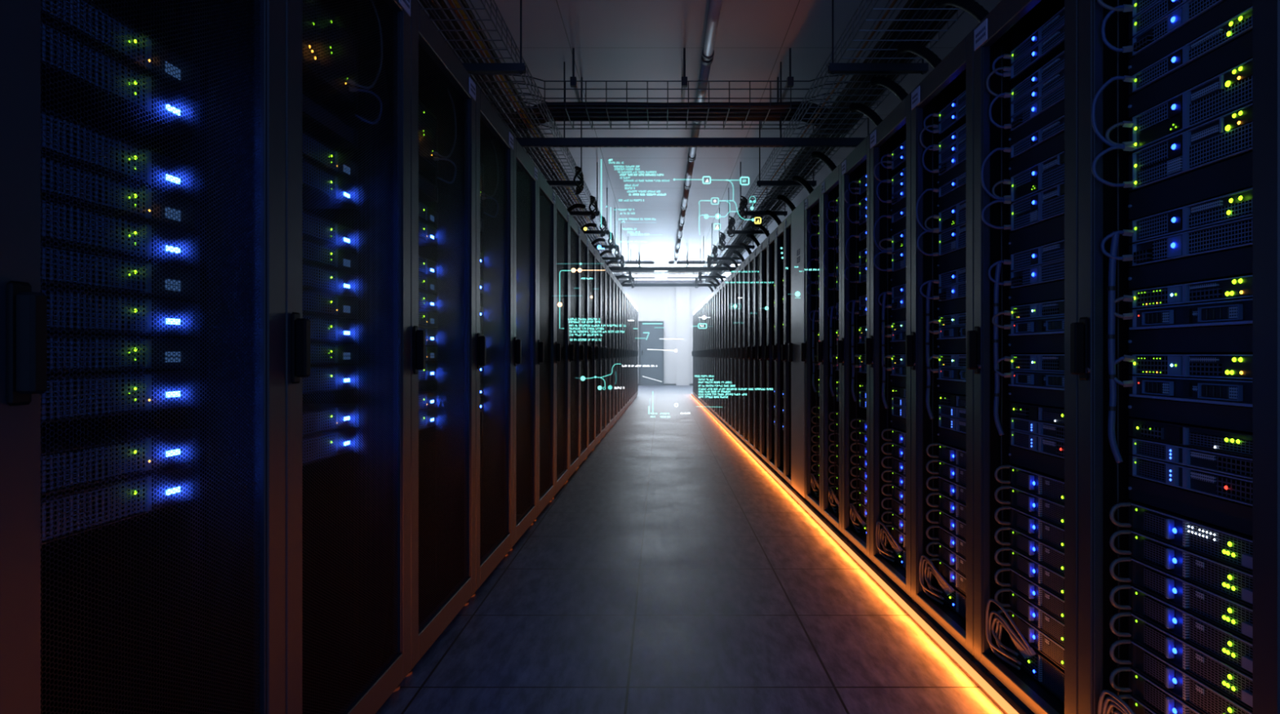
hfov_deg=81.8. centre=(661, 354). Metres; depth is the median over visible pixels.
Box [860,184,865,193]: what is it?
vent grille
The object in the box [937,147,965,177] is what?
server
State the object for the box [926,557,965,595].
server
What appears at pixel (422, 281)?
vent grille
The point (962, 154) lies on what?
vent grille
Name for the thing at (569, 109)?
cable
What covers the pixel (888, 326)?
cable
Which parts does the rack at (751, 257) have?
handle, door, panel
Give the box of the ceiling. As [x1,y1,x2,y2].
[417,0,1001,282]
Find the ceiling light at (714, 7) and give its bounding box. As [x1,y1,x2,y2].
[702,0,721,61]
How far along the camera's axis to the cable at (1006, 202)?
2.28 m
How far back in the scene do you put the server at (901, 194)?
3.32 m
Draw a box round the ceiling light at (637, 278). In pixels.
[621,277,655,279]
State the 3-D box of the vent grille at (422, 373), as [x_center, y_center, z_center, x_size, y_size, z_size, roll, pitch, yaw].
[-0.889,0.067,2.627,0.006,0.058,0.291,0,0,1]
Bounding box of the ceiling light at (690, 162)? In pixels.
[684,158,695,188]
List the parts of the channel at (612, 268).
threaded rod, threaded rod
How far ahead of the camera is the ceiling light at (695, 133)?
7.46 m
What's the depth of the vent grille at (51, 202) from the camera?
1.17 m
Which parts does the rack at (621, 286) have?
panel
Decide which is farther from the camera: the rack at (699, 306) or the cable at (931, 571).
the rack at (699, 306)
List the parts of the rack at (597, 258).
handle, panel, door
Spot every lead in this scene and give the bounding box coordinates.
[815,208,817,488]
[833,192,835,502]
[855,173,857,520]
[886,146,888,546]
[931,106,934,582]
[1000,45,1004,638]
[1115,0,1120,711]
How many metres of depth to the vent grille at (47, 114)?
1.17 m
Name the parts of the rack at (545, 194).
handle, panel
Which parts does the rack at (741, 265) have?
handle, door, panel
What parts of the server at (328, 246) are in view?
post, control panel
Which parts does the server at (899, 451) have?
pull handle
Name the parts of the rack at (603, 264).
panel, handle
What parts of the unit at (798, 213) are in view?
handle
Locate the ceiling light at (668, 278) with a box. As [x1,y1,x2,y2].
[666,277,726,279]
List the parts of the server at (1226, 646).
pull handle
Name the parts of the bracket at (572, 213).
threaded rod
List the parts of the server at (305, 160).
post, control panel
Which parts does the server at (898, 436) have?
pull handle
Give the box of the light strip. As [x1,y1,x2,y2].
[690,393,1026,713]
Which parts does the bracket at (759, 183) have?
threaded rod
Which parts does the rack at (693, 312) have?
door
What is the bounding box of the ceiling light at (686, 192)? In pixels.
[681,186,690,208]
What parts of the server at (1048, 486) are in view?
pull handle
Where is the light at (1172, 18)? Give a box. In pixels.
[1170,16,1175,22]
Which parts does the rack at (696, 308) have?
door, panel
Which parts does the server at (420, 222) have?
post, control panel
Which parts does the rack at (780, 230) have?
handle, door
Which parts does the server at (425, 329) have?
post, control panel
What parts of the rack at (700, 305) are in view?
door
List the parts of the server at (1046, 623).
pull handle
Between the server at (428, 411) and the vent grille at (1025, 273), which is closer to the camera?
the vent grille at (1025, 273)
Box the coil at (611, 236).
[607,231,613,250]
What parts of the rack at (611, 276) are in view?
panel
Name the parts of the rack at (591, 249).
handle, panel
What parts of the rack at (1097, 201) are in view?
handle, mounting rail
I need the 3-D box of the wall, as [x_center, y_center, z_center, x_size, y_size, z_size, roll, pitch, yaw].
[0.000,-0.650,23.750,5.200,3.300,0.100,0,0,0]
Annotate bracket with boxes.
[429,0,525,74]
[526,121,584,186]
[551,161,599,216]
[568,187,608,235]
[590,223,622,260]
[593,208,616,248]
[605,248,631,278]
[699,249,725,278]
[710,223,742,260]
[717,208,755,248]
[726,187,768,234]
[738,161,787,216]
[756,121,816,186]
[827,0,928,74]
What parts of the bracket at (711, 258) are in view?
threaded rod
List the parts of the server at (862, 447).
pull handle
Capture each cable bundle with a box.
[811,311,816,392]
[829,306,835,396]
[850,301,857,401]
[880,293,888,408]
[924,281,933,419]
[992,262,1004,435]
[1106,231,1123,462]
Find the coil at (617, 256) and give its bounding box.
[614,244,619,261]
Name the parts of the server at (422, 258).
post, control panel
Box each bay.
[835,362,839,370]
[857,334,866,343]
[857,363,866,373]
[889,330,906,342]
[889,364,906,377]
[937,324,965,339]
[937,367,965,382]
[1008,315,1064,336]
[1008,370,1064,391]
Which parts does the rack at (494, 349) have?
mounting rail, handle, panel, label plate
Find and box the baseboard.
[663,383,693,385]
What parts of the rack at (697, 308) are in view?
door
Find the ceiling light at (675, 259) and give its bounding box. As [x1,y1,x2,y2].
[673,257,678,265]
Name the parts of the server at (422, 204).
post, control panel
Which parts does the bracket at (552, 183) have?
threaded rod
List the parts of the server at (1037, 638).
pull handle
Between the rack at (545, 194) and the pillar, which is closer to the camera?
the rack at (545, 194)
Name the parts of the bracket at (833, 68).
threaded rod, threaded rod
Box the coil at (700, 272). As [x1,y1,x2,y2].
[697,271,702,283]
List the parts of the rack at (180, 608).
handle, mounting rail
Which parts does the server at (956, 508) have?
pull handle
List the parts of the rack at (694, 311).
door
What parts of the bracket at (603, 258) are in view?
threaded rod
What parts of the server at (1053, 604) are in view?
pull handle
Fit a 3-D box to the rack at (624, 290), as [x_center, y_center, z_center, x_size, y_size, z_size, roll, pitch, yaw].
[-1.112,-0.052,12.396,1.030,2.104,0.616,0,0,1]
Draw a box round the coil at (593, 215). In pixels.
[588,195,597,219]
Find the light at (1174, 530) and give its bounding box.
[1172,528,1177,533]
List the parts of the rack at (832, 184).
handle, label plate, door, mounting rail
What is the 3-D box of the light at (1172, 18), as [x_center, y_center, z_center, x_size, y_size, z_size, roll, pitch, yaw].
[1.088,-0.713,1.572,0.004,0.012,0.012,0,0,-1]
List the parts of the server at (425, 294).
post, control panel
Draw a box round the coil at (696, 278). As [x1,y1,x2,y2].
[694,276,698,288]
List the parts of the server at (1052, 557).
pull handle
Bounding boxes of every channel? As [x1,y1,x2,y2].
[595,236,737,271]
[622,258,721,286]
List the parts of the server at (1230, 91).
notch post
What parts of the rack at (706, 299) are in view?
door, panel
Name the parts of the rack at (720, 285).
handle, door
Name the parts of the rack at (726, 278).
handle, door, panel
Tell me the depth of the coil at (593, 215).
8.34 m
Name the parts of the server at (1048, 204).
notch post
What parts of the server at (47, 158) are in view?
post, control panel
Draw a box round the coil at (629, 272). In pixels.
[627,271,631,283]
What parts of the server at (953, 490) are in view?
pull handle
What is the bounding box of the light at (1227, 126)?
[1225,124,1230,130]
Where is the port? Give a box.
[480,161,484,208]
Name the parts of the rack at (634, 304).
door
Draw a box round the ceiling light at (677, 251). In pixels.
[674,244,679,257]
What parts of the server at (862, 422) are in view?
pull handle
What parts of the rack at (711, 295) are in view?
door, panel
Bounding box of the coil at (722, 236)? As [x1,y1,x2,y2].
[719,231,725,250]
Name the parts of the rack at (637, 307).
panel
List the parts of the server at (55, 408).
post, control panel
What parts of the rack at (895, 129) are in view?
handle, label plate, mounting rail, blanking panel, blanking panel, blanking panel, blanking panel, blanking panel, blanking panel, blanking panel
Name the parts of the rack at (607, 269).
panel, handle, door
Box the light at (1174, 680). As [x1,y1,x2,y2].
[1172,678,1177,684]
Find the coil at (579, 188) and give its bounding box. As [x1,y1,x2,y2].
[573,166,583,195]
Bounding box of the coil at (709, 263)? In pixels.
[706,254,711,270]
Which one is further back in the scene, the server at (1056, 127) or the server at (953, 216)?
the server at (953, 216)
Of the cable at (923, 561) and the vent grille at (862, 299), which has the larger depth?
the vent grille at (862, 299)
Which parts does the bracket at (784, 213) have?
threaded rod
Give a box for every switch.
[858,325,866,334]
[858,354,865,363]
[891,320,906,331]
[891,354,905,364]
[937,312,965,326]
[937,354,965,367]
[1008,299,1064,319]
[1008,354,1064,371]
[1128,275,1252,308]
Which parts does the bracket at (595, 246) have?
threaded rod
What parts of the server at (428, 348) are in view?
control panel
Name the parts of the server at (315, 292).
post, control panel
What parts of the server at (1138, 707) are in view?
pull handle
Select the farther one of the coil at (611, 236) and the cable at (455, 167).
the coil at (611, 236)
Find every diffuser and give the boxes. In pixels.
[667,279,724,279]
[669,264,739,265]
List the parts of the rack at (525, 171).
handle, panel, label plate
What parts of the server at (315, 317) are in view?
post, control panel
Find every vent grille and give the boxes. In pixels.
[40,0,144,64]
[40,22,144,108]
[40,111,144,180]
[40,157,144,216]
[40,200,144,254]
[40,246,144,291]
[40,290,144,331]
[40,376,144,419]
[40,440,144,492]
[40,479,144,541]
[46,337,144,368]
[302,133,334,169]
[302,160,334,196]
[302,212,334,243]
[302,239,334,266]
[302,264,334,290]
[302,291,334,314]
[302,316,334,339]
[302,368,334,392]
[302,408,334,435]
[302,433,334,463]
[310,345,334,363]
[418,203,425,219]
[418,221,425,239]
[418,257,425,273]
[418,275,425,289]
[418,292,425,307]
[418,311,425,324]
[418,369,425,380]
[418,394,425,409]
[418,412,425,429]
[860,175,865,184]
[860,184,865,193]
[860,198,866,207]
[860,206,865,215]
[860,231,865,239]
[860,250,866,258]
[860,266,866,275]
[860,274,865,281]
[860,296,865,305]
[860,391,865,397]
[860,399,865,407]
[861,421,865,430]
[861,433,866,442]
[861,445,866,454]
[861,457,866,466]
[861,469,866,479]
[861,481,866,491]
[861,493,866,503]
[861,506,866,515]
[893,146,900,157]
[893,155,900,167]
[893,173,900,183]
[893,182,900,193]
[893,211,900,221]
[893,233,900,243]
[893,251,901,262]
[893,261,901,270]
[893,286,900,297]
[893,397,899,404]
[893,406,899,415]
[894,431,898,442]
[894,445,900,457]
[894,460,899,471]
[894,474,901,484]
[894,488,900,499]
[894,502,901,513]
[894,515,900,527]
[894,529,901,542]
[897,191,900,200]
[897,298,900,308]
[941,104,951,119]
[941,115,951,131]
[941,135,951,150]
[941,147,951,161]
[941,182,951,195]
[941,208,952,222]
[941,231,952,244]
[941,241,952,253]
[941,272,951,285]
[941,406,950,415]
[941,417,950,428]
[942,447,950,460]
[942,464,951,477]
[942,480,951,494]
[942,497,951,511]
[942,514,951,528]
[942,531,951,546]
[942,547,951,563]
[942,564,951,580]
[946,159,951,169]
[946,287,951,298]
[958,94,965,105]
[958,107,965,118]
[958,128,965,138]
[958,140,965,150]
[958,149,965,162]
[958,177,965,186]
[958,208,965,223]
[958,232,965,248]
[958,273,965,281]
[958,284,965,296]
[958,317,965,323]
[958,359,965,365]
[958,399,965,406]
[958,451,965,466]
[958,468,965,484]
[958,486,965,502]
[958,503,965,520]
[958,521,965,538]
[958,539,965,556]
[958,556,965,575]
[958,574,965,593]
[1014,38,1030,59]
[1014,53,1030,75]
[1014,78,1030,98]
[1014,93,1030,112]
[1014,137,1031,155]
[1014,169,1031,188]
[1014,198,1031,216]
[1014,212,1031,228]
[1014,251,1030,268]
[1014,419,1029,431]
[1014,432,1029,448]
[1017,471,1030,488]
[1017,492,1031,511]
[1017,513,1030,532]
[1017,533,1031,553]
[1017,555,1031,575]
[1017,576,1031,596]
[1017,597,1031,618]
[1017,617,1031,639]
[1022,107,1030,122]
[1022,269,1030,284]
[1041,13,1064,38]
[1041,30,1064,53]
[1041,57,1064,79]
[1041,73,1064,94]
[1041,84,1064,110]
[1041,121,1064,140]
[1041,248,1064,262]
[1041,262,1064,280]
[1041,411,1064,423]
[1042,162,1064,187]
[1042,194,1064,218]
[1042,306,1058,315]
[1042,360,1058,369]
[1042,477,1064,502]
[1042,499,1064,526]
[1042,522,1064,550]
[1042,544,1064,573]
[1042,567,1064,597]
[1042,590,1064,621]
[1042,612,1064,644]
[1042,635,1064,668]
[1042,658,1064,701]
[1056,426,1064,438]
[1056,441,1064,456]
[1138,0,1155,11]
[1138,0,1168,30]
[1138,57,1168,86]
[1138,102,1169,131]
[1138,141,1168,168]
[1138,160,1169,185]
[1138,213,1168,239]
[1139,441,1165,458]
[1139,459,1165,481]
[1143,511,1168,537]
[1143,539,1168,567]
[1143,568,1168,596]
[1143,596,1168,626]
[1143,624,1168,655]
[1143,653,1168,685]
[1143,680,1168,713]
[1143,709,1152,713]
[1152,17,1168,40]
[1152,238,1168,260]
[1189,0,1218,17]
[1189,15,1252,59]
[1189,75,1252,124]
[1189,121,1252,168]
[1189,199,1252,227]
[1189,219,1252,253]
[1189,287,1222,300]
[1189,363,1222,375]
[1189,432,1252,454]
[1189,524,1252,569]
[1189,554,1252,604]
[1189,585,1252,639]
[1189,616,1252,673]
[1189,647,1252,706]
[1189,678,1248,713]
[1189,709,1196,713]
[1216,455,1252,476]
[1216,475,1252,502]
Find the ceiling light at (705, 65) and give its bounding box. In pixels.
[695,47,713,102]
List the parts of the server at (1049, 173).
notch post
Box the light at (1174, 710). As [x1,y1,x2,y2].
[1172,708,1177,713]
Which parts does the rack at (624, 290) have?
panel, door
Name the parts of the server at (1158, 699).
pull handle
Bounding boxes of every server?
[40,0,199,98]
[40,18,199,137]
[40,106,199,201]
[40,154,199,233]
[40,195,199,267]
[40,243,199,300]
[40,286,199,336]
[40,371,199,423]
[40,428,199,496]
[40,462,199,545]
[46,334,199,373]
[302,0,358,109]
[302,131,358,184]
[302,157,358,209]
[302,209,358,253]
[302,236,358,273]
[302,262,358,297]
[302,288,358,318]
[302,314,358,342]
[302,365,358,395]
[302,403,358,437]
[302,426,358,466]
[310,342,358,364]
[418,99,438,172]
[418,200,438,227]
[418,219,438,246]
[418,255,438,279]
[418,274,438,294]
[418,290,438,311]
[418,309,438,328]
[418,327,438,345]
[418,362,438,382]
[418,391,438,411]
[418,408,438,431]
[425,346,438,361]
[480,253,484,267]
[480,279,484,293]
[480,306,484,319]
[480,383,484,396]
[480,397,484,412]
[811,405,819,415]
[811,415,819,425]
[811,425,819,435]
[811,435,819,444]
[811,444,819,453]
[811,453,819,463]
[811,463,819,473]
[828,411,839,422]
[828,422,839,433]
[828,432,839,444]
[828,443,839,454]
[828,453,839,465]
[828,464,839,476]
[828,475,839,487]
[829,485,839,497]
[836,262,839,275]
[836,275,839,290]
[836,302,839,311]
[836,311,839,319]
[836,393,839,401]
[849,418,866,432]
[849,430,866,444]
[849,442,866,457]
[849,453,866,470]
[849,466,866,482]
[849,478,866,494]
[849,489,866,506]
[851,502,866,519]
[858,173,866,186]
[858,182,866,195]
[858,195,866,209]
[858,204,866,217]
[858,213,866,225]
[858,229,866,241]
[858,248,866,266]
[858,264,866,283]
[858,294,866,306]
[858,305,866,315]
[858,382,866,391]
[858,390,866,399]
[858,398,866,408]
[880,428,906,447]
[880,442,906,461]
[880,456,906,475]
[880,469,906,490]
[880,483,906,505]
[880,497,906,519]
[880,511,906,534]
[881,524,906,549]
[891,140,906,161]
[891,150,906,171]
[891,167,906,186]
[891,177,906,195]
[891,186,906,205]
[891,206,906,223]
[891,229,906,253]
[891,248,906,272]
[891,284,906,298]
[891,296,906,310]
[891,386,906,398]
[891,395,906,407]
[891,404,906,418]
[925,443,965,468]
[925,459,965,486]
[925,475,965,504]
[925,492,965,522]
[925,508,965,541]
[925,524,965,559]
[925,541,965,577]
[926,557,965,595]
[937,89,965,124]
[937,102,965,135]
[937,123,965,154]
[937,135,965,165]
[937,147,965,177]
[937,172,965,198]
[937,200,965,233]
[937,222,965,256]
[937,266,965,288]
[937,282,965,302]
[937,392,965,408]
[937,404,965,419]
[937,414,965,433]
[994,465,1064,504]
[994,485,1064,528]
[994,506,1064,551]
[994,526,1064,575]
[994,546,1064,599]
[994,567,1064,622]
[994,587,1064,646]
[994,608,1064,670]
[1008,7,1064,66]
[1008,22,1064,80]
[1008,50,1064,104]
[1008,66,1064,118]
[1008,83,1064,132]
[1008,115,1064,159]
[1008,151,1064,203]
[1008,182,1064,231]
[1008,240,1064,271]
[1008,259,1064,288]
[1008,402,1064,425]
[1008,417,1064,440]
[1008,430,1064,458]
[1109,502,1252,573]
[1109,528,1252,607]
[1109,556,1252,641]
[1109,583,1252,676]
[1109,611,1252,711]
[1109,638,1252,713]
[1109,666,1203,713]
[1109,693,1158,713]
[1128,0,1159,21]
[1128,0,1189,39]
[1128,0,1252,58]
[1128,6,1252,94]
[1128,58,1252,153]
[1128,103,1252,191]
[1128,187,1252,244]
[1128,217,1252,266]
[1128,298,1252,329]
[1128,354,1252,379]
[1128,375,1252,407]
[1128,418,1252,457]
[1128,437,1252,479]
[1128,454,1252,506]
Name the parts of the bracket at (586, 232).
threaded rod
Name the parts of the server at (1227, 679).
pull handle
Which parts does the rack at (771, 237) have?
handle, door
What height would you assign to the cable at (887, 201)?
0.110 m
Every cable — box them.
[346,0,382,89]
[348,86,382,124]
[416,0,619,282]
[418,0,621,282]
[427,0,622,282]
[432,88,456,158]
[432,156,456,183]
[436,0,622,279]
[447,0,624,279]
[452,0,626,279]
[459,0,627,279]
[481,141,497,197]
[481,196,497,217]
[511,101,837,117]
[515,108,824,119]
[515,112,821,128]
[516,108,831,122]
[517,117,817,131]
[518,107,825,118]
[524,117,817,127]
[700,0,897,282]
[703,0,916,282]
[705,0,924,282]
[707,0,933,282]
[708,0,936,282]
[711,6,943,280]
[712,5,952,282]
[715,6,957,282]
[806,219,818,235]
[806,258,818,282]
[806,282,818,296]
[808,233,817,249]
[808,310,818,322]
[810,214,818,225]
[810,473,819,491]
[812,476,819,494]
[813,479,819,497]
[822,247,836,275]
[823,275,836,290]
[825,220,835,238]
[826,205,836,222]
[826,306,836,319]
[827,200,836,211]
[827,486,839,506]
[830,490,839,510]
[831,355,836,366]
[831,494,839,513]
[844,186,858,205]
[844,235,859,265]
[844,265,858,283]
[845,299,858,314]
[846,203,858,223]
[848,180,858,194]
[849,502,866,525]
[851,506,864,529]
[853,354,859,368]
[853,511,863,533]
[873,160,891,182]
[873,214,892,251]
[873,251,892,271]
[875,179,891,203]
[875,520,902,558]
[877,521,901,562]
[878,237,892,249]
[878,291,892,308]
[880,153,892,168]
[880,528,900,553]
[881,324,891,337]
[881,355,892,370]
[881,531,899,555]
[884,534,897,559]
[915,188,938,232]
[916,229,938,256]
[919,124,938,151]
[919,280,939,299]
[919,555,954,599]
[921,144,938,173]
[921,558,951,604]
[923,112,938,133]
[924,214,939,231]
[924,561,951,594]
[925,320,939,334]
[926,565,949,596]
[928,354,938,373]
[928,570,948,600]
[980,146,1011,199]
[981,199,1011,230]
[985,599,1035,665]
[986,66,1011,97]
[987,259,1011,285]
[988,92,1011,128]
[988,611,1032,670]
[991,53,1011,76]
[991,179,1011,197]
[991,310,1012,329]
[991,617,1031,657]
[993,355,1012,377]
[995,620,1028,659]
[998,623,1026,664]
[1091,75,1134,146]
[1091,146,1134,187]
[1097,0,1133,12]
[1097,689,1135,713]
[1100,229,1133,261]
[1101,4,1133,53]
[1102,697,1129,713]
[1105,120,1133,144]
[1106,702,1126,713]
[1110,355,1134,386]
[1113,710,1122,713]
[1114,295,1133,319]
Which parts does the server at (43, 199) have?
post, control panel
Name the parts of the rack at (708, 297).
door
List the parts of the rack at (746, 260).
handle, door, panel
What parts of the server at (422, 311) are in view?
post, control panel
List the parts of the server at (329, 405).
post, control panel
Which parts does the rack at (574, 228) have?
handle, panel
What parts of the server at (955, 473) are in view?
pull handle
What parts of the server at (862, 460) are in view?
pull handle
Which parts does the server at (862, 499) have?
pull handle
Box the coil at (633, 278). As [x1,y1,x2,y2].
[631,276,634,288]
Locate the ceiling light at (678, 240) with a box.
[675,232,681,248]
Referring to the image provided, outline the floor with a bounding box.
[375,385,1035,713]
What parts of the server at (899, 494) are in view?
pull handle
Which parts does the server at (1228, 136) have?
notch post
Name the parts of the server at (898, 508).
pull handle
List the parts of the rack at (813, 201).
handle, door, mounting rail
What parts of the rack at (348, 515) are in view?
handle, mounting rail, label plate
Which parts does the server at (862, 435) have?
pull handle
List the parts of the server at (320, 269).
post, control panel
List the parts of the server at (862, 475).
pull handle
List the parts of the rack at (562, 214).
handle, panel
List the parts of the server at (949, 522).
pull handle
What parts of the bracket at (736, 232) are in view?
threaded rod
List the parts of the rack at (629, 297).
panel, door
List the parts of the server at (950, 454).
pull handle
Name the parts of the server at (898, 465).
pull handle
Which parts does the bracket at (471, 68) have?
threaded rod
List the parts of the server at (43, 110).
post, control panel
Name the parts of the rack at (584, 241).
handle, panel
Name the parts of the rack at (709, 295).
door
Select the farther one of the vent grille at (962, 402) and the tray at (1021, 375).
the vent grille at (962, 402)
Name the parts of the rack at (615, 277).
panel, handle, door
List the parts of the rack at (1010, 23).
handle, label plate, mounting rail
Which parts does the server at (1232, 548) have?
pull handle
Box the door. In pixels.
[638,320,663,385]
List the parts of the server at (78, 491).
post, control panel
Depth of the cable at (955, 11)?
4.90 m
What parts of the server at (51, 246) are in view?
post, control panel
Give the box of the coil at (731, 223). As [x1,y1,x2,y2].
[728,216,735,236]
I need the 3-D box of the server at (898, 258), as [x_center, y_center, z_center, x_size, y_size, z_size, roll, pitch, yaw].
[1.328,-0.422,3.207,0.527,0.084,0.454,0,0,-1]
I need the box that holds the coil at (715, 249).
[712,244,718,261]
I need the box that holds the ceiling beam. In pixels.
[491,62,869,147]
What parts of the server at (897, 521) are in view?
pull handle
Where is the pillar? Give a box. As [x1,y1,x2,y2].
[675,282,688,385]
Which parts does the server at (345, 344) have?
post, control panel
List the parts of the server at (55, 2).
post, control panel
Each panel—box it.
[937,160,965,187]
[937,185,965,212]
[937,248,965,274]
[937,297,965,315]
[937,338,965,353]
[937,380,965,395]
[937,427,965,449]
[1008,100,1064,146]
[1008,132,1064,177]
[1008,215,1064,253]
[1008,280,1064,306]
[1008,333,1064,353]
[1008,386,1064,408]
[1008,445,1064,479]
[1128,0,1252,75]
[1128,31,1252,118]
[1128,151,1252,220]
[1128,246,1252,289]
[1128,324,1252,352]
[1128,397,1252,432]
[1128,476,1252,536]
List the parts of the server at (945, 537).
pull handle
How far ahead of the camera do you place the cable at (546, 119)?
5.90 m
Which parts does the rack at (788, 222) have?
handle, door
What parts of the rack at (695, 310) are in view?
door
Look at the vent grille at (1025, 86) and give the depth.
2.21 m
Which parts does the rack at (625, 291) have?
panel, door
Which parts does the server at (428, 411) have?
post, control panel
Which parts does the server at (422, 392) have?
post, control panel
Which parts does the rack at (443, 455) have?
handle, mounting rail, panel, label plate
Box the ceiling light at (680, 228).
[677,224,684,238]
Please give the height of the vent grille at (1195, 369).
0.023 m
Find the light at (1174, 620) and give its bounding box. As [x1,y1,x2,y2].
[1172,617,1177,623]
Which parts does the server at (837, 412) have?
pull handle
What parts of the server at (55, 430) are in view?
post, control panel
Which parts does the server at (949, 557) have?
pull handle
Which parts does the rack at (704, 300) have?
door, panel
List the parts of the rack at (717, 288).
handle, door, panel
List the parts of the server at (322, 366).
post, control panel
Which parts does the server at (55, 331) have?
post, control panel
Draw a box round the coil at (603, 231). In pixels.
[599,216,606,237]
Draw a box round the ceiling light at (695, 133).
[688,121,701,159]
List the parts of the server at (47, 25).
post, control panel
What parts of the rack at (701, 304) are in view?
door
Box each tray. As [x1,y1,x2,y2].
[422,0,632,284]
[507,48,848,129]
[616,252,708,275]
[695,0,975,284]
[1020,374,1022,382]
[1048,321,1051,329]
[1048,376,1052,385]
[1051,321,1055,329]
[1051,377,1055,385]
[1055,320,1058,328]
[1055,377,1058,385]
[1058,320,1062,328]
[1058,377,1062,386]
[1145,313,1149,324]
[1145,382,1149,392]
[1149,313,1153,323]
[1149,382,1154,392]
[1153,313,1158,323]
[1153,382,1158,392]
[1158,312,1162,323]
[1158,382,1162,393]
[1201,309,1208,319]
[1201,385,1208,396]
[1208,308,1214,319]
[1208,385,1214,397]
[1214,307,1222,319]
[1214,386,1222,397]
[1222,306,1228,319]
[1222,386,1228,398]
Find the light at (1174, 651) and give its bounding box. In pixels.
[1172,648,1177,653]
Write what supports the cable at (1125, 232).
attached to the cable bundle at (1111, 288)
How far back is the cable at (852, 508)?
3.89 m
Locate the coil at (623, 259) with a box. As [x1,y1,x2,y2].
[619,254,624,270]
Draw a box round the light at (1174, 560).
[1172,558,1177,564]
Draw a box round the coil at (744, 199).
[738,195,747,219]
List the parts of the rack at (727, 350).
handle, door, panel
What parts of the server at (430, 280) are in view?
post, control panel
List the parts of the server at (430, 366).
post, control panel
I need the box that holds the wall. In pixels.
[622,282,720,383]
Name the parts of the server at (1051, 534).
pull handle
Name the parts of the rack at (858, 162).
handle, label plate, mounting rail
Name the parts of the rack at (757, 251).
handle, door, panel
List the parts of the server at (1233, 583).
pull handle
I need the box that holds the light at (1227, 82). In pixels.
[1225,80,1230,86]
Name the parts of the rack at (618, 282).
panel, door, handle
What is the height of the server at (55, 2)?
0.059 m
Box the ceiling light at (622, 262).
[622,262,653,265]
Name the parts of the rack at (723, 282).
handle, door, panel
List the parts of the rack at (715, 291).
handle, door, panel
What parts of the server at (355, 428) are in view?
post, control panel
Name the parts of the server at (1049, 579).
pull handle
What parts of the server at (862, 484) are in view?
pull handle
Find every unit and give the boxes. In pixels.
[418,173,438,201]
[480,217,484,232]
[788,199,804,498]
[836,497,839,513]
[858,515,866,536]
[891,539,906,569]
[937,579,965,620]
[1008,634,1064,703]
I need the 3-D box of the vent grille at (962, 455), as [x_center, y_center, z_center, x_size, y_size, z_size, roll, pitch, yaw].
[1.081,0.375,2.563,0.006,0.050,0.222,0,0,-1]
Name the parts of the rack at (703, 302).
door, panel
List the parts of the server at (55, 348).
post, control panel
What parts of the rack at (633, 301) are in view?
panel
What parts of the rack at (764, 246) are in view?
handle, door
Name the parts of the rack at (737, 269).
handle, door, panel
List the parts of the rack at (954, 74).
handle, label plate, mounting rail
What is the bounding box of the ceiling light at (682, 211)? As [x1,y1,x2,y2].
[679,202,687,225]
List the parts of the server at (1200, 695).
pull handle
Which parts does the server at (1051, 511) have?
pull handle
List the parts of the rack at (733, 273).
handle, door, panel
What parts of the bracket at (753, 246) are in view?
threaded rod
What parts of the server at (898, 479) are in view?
pull handle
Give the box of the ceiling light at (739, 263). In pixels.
[668,262,742,266]
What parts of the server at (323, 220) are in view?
post, control panel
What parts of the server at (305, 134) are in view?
post, control panel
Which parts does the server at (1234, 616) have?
pull handle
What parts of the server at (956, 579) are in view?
pull handle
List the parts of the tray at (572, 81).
threaded rod, threaded rod, threaded rod, threaded rod, threaded rod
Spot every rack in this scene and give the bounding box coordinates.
[0,0,285,713]
[285,0,410,713]
[406,0,475,676]
[471,84,513,597]
[509,136,537,551]
[533,168,555,521]
[551,194,568,499]
[566,213,580,481]
[577,227,588,468]
[586,240,595,457]
[592,248,601,449]
[599,257,605,442]
[604,264,610,435]
[608,269,613,431]
[612,275,617,426]
[615,280,620,422]
[618,283,622,418]
[621,288,625,415]
[623,291,626,412]
[626,293,629,407]
[627,297,631,407]
[631,299,632,403]
[632,301,634,401]
[634,303,635,398]
[635,304,636,397]
[636,306,638,395]
[691,311,693,394]
[692,311,696,396]
[693,310,695,395]
[694,308,697,396]
[695,307,699,399]
[697,305,702,402]
[697,306,699,399]
[699,303,702,401]
[700,302,703,404]
[702,300,705,405]
[703,298,708,408]
[705,297,710,409]
[706,295,711,410]
[708,293,714,413]
[711,291,714,413]
[712,288,718,417]
[715,285,721,420]
[717,282,724,422]
[720,280,724,423]
[723,276,729,428]
[725,273,733,431]
[729,269,737,435]
[733,265,742,439]
[737,261,746,444]
[741,256,751,448]
[746,250,756,453]
[751,244,764,460]
[757,236,770,466]
[764,229,778,474]
[772,219,788,483]
[781,213,795,489]
[800,182,826,518]
[817,162,846,537]
[836,133,875,564]
[865,92,917,604]
[905,28,979,662]
[967,0,1078,713]
[1070,0,1279,713]
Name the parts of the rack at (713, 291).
door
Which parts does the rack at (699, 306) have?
door, panel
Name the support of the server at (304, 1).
in the rack at (348, 515)

